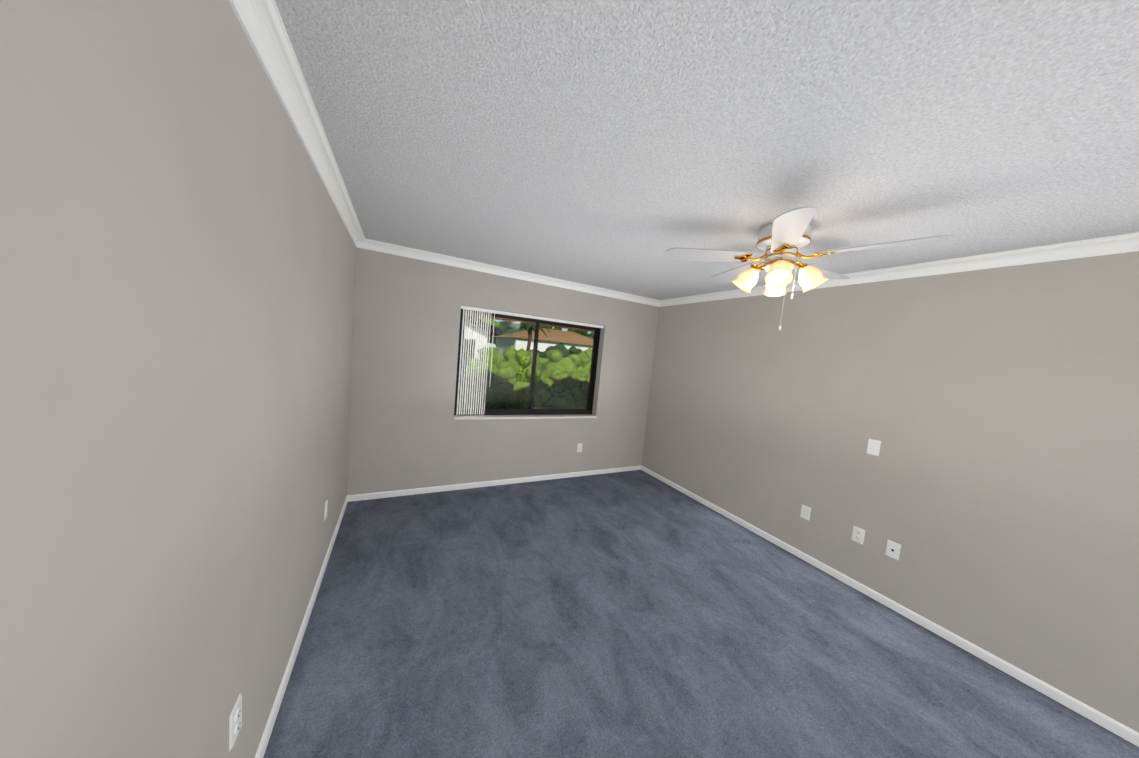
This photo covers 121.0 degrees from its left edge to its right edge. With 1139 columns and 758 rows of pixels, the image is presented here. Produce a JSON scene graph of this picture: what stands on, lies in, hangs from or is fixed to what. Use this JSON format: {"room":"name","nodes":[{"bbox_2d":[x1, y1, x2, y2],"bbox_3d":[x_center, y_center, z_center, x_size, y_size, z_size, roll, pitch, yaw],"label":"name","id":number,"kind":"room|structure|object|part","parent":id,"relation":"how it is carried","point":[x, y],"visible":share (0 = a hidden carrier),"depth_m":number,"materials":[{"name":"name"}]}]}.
{"room":"empty bedroom","nodes":[
{"label":"empty bedroom","id":0,"kind":"room"},
{"bbox_2d":[0,0,355,757],"bbox_3d":[-0.846,0.271,0.503,0.200,2.440,5.900,3,5,-28],"label":"wall","id":1,"kind":"structure","parent":0,"point":[176,284],"depth_m":0.60,"materials":[{"name":"beige paint"}]},
{"bbox_2d":[229,693,241,751],"bbox_3d":[-1.022,1.051,0.990,0.010,0.116,0.072,3,5,-28],"label":"electrical outlet plate","id":2,"kind":"object","parent":1,"relation":"attached to","point":[235,720],"visible":0.98,"depth_m":0.98,"materials":[{"name":"white plastic"}]},
{"bbox_2d":[228,0,367,249],"bbox_3d":[-0.615,-0.896,0.469,0.072,0.076,5.500,3,5,-28],"label":"crown molding","id":3,"kind":"structure","parent":1,"relation":"attached to","point":[264,28],"depth_m":1.09,"materials":[{"name":"white wood"}]},
{"bbox_2d":[255,495,350,757],"bbox_3d":[-0.862,1.457,0.650,0.012,0.060,5.500,3,5,-28],"label":"baseboard","id":4,"kind":"structure","parent":1,"relation":"attached to","point":[267,732],"depth_m":1.55,"materials":[{"name":"white wood"}]},
{"bbox_2d":[324,500,327,520],"bbox_3d":[-1.623,0.874,2.152,0.010,0.116,0.072,3,5,-28],"label":"electrical outlet plate","id":5,"kind":"object","parent":1,"relation":"attached to","point":[326,509],"visible":1,"depth_m":2.14,"materials":[{"name":"white plastic"}]},
{"bbox_2d":[347,247,659,494],"bbox_3d":[-0.470,0.026,3.897,3.595,2.440,0.200,3,5,-28],"label":"wall","id":6,"kind":"structure","parent":0,"point":[407,430],"depth_m":3.38,"materials":[{"name":"beige paint"}]},
{"bbox_2d":[351,465,642,500],"bbox_3d":[-0.529,1.220,3.903,3.540,0.060,0.012,3,5,-28],"label":"baseboard","id":7,"kind":"structure","parent":6,"relation":"attached to","point":[376,495],"depth_m":3.65,"materials":[{"name":"white wood"}]},
{"bbox_2d":[368,239,659,306],"bbox_3d":[-0.295,-1.131,3.682,3.420,0.076,0.072,3,5,-28],"label":"crown molding","id":8,"kind":"structure","parent":6,"relation":"attached to","point":[373,245],"depth_m":3.44,"materials":[{"name":"white wood"}]},
{"bbox_2d":[454,414,596,419],"bbox_3d":[-0.462,0.459,3.894,1.795,0.024,0.123,3,5,-28],"label":"window sill","id":9,"kind":"structure","parent":6,"relation":"attached to","point":[473,417],"depth_m":3.79,"materials":[{"name":"white wood"}]},
{"bbox_2d":[454,309,600,414],"bbox_3d":[-0.443,-0.152,3.917,1.795,1.195,0.058,3,5,-28],"label":"window","id":10,"kind":"structure","parent":6,"relation":"in","point":[591,386],"depth_m":3.93,"materials":[{"name":"clear glass"}]},
{"bbox_2d":[456,305,603,414],"bbox_3d":[-0.408,-0.152,3.849,1.787,1.173,0.077,3,5,-28],"label":"vertical blinds","id":11,"kind":"object","parent":10,"relation":"attached to","point":[480,310],"visible":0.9,"depth_m":3.54,"materials":[{"name":"white plastic"}]},
{"bbox_2d":[467,313,593,331],"bbox_3d":[-0.414,-1.045,4.971,8.595,0.280,1.890,3,5,-28],"label":"soffit","id":12,"kind":"structure","parent":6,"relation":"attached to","point":[497,318],"depth_m":5.85,"materials":[{"name":"brown wood"}]},
{"bbox_2d":[577,443,582,451],"bbox_3d":[0.135,0.899,4.206,0.072,0.116,0.010,3,5,-28],"label":"outlet","id":13,"kind":"object","parent":6,"relation":"attached to","point":[579,447],"visible":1,"depth_m":4.20,"materials":[{"name":"white plastic"}]},
{"bbox_2d":[263,470,1138,757],"bbox_3d":[0.714,1.626,1.489,3.995,0.120,5.900,3,5,-28],"label":"floor","id":14,"kind":"structure","parent":0,"point":[631,614],"depth_m":1.79,"materials":[{"name":"carpet"}]},
{"bbox_2d":[275,0,1138,299],"bbox_3d":[0.952,-0.914,1.279,3.995,0.120,5.900,3,5,-28],"label":"ceiling","id":15,"kind":"structure","parent":0,"point":[623,146],"depth_m":1.12,"materials":[{"name":"white paint"}]},
{"bbox_2d":[664,206,954,329],"bbox_3d":[1.267,-0.576,1.911,1.220,0.596,1.262,3,5,-28],"label":"ceiling fan","id":16,"kind":"object","parent":15,"relation":"hanging from","point":[784,237],"visible":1,"depth_m":1.81,"materials":[{"name":"white metal"}]},
{"bbox_3d":[1.231,-0.696,1.883,0.271,0.206,0.271,3,5,-28],"label":"brass trim","id":17,"kind":"part","parent":16,"relation":"part of","materials":[{"name":"orange"}]},
{"bbox_3d":[1.237,-0.754,1.879,0.264,0.243,0.264,3,5,-28],"label":"motor","id":18,"kind":"part","parent":16,"relation":"part of","materials":[{"name":"white metal"}]},
{"bbox_2d":[642,251,1138,732],"bbox_3d":[2.511,0.440,2.265,0.200,2.440,5.900,3,5,-28],"label":"wall","id":19,"kind":"structure","parent":0,"point":[992,489],"depth_m":2.09,"materials":[{"name":"beige paint"}]},
{"bbox_2d":[800,504,810,520],"bbox_3d":[2.065,1.169,2.821,0.008,0.116,0.072,3,5,-28],"label":"electrical outlet plate","id":20,"kind":"object","parent":19,"relation":"attached to","point":[805,512],"visible":1,"depth_m":2.82,"materials":[{"name":"white plastic"}]},
{"bbox_2d":[851,526,864,544],"bbox_3d":[2.234,1.209,2.494,0.010,0.116,0.072,3,5,-28],"label":"electrical outlet plate","id":21,"kind":"object","parent":19,"relation":"attached to","point":[858,534],"visible":1,"depth_m":2.49,"materials":[{"name":"white plastic"}]},
{"bbox_2d":[866,439,880,455],"bbox_3d":[2.295,0.517,2.435,0.018,0.116,0.072,3,5,-28],"label":"switch plate","id":22,"kind":"object","parent":19,"relation":"attached to","point":[873,447],"visible":1,"depth_m":2.43,"materials":[{"name":"white plastic"}]},
{"bbox_2d":[639,466,1138,746],"bbox_3d":[2.306,1.616,2.313,0.012,0.060,5.500,3,5,-28],"label":"baseboard","id":23,"kind":"structure","parent":19,"relation":"attached to","point":[1093,715],"depth_m":2.06,"materials":[{"name":"white wood"}]},
{"bbox_2d":[885,540,900,559],"bbox_3d":[2.325,1.230,2.317,0.010,0.116,0.072,3,5,-28],"label":"cable wall plate","id":24,"kind":"object","parent":19,"relation":"attached to","point":[893,549],"visible":1,"depth_m":2.31,"materials":[{"name":"white plastic"}]},
{"bbox_2d":[660,232,1138,306],"bbox_3d":[2.500,-0.739,2.105,0.072,0.076,5.500,3,5,-28],"label":"crown molding","id":25,"kind":"structure","parent":19,"relation":"attached to","point":[1125,243],"depth_m":2.03,"materials":[{"name":"white wood"}]},
{"label":"outside","id":26,"kind":"structure","parent":0,"visible":0},
{"bbox_3d":[-14.369,-2.617,39.323,90.000,0.100,75.600,3,5,-28],"label":"lawn","id":27,"kind":"structure","parent":26,"visible":0},
{"bbox_2d":[463,316,500,372],"bbox_3d":[-10.028,-2.795,16.858,10.300,4.740,9.950,3,5,-28],"label":"neighbouring house","id":28,"kind":"structure","parent":27,"relation":"on","point":[496,332],"depth_m":14.82,"materials":[{"name":"white paint"}]},
{"bbox_2d":[478,317,499,326],"bbox_3d":[-7.513,-3.696,25.559,3.940,5.570,2.726,3,5,-28],"label":"tree","id":29,"kind":"object","parent":27,"relation":"on","point":[494,322],"depth_m":25.45,"materials":[{"name":"green plant"}]},
{"bbox_2d":[487,321,524,344],"bbox_3d":[-8.328,-5.248,44.148,7.796,5.455,5.774,3,5,-28],"label":"tree","id":30,"kind":"object","parent":27,"relation":"on","point":[505,324],"depth_m":42.37,"materials":[{"name":"green plant"}]},
{"bbox_2d":[461,342,591,408],"bbox_3d":[-0.310,-0.093,11.266,16.557,2.759,8.259,3,5,-28],"label":"shrubs","id":31,"kind":"object","parent":27,"relation":"on","point":[562,370],"depth_m":9.46,"materials":[{"name":"green plant"}]},
{"bbox_2d":[510,324,549,350],"bbox_3d":[-3.089,-2.257,24.558,2.965,3.732,2.958,3,5,-28],"label":"palm tree","id":32,"kind":"object","parent":27,"relation":"on","point":[529,331],"depth_m":24.37,"materials":[{"name":"green plant"}]},
{"bbox_2d":[494,328,592,354],"bbox_3d":[-1.703,-3.413,36.486,12.300,4.300,8.000,3,5,-28],"label":"house","id":33,"kind":"structure","parent":27,"relation":"on","point":[577,342],"depth_m":33.43,"materials":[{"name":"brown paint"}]},
{"bbox_2d":[540,325,560,329],"bbox_3d":[-3.857,-5.263,47.834,7.145,5.712,5.346,3,5,-28],"label":"tree","id":34,"kind":"object","parent":27,"relation":"on","point":[548,327],"depth_m":46.22,"materials":[{"name":"green plant"}]},
{"bbox_2d":[567,329,593,338],"bbox_3d":[1.460,-5.473,52.352,8.510,6.379,6.166,3,5,-28],"label":"tree","id":35,"kind":"object","parent":27,"relation":"on","point":[583,333],"depth_m":51.38,"materials":[{"name":"green plant"}]}
]}

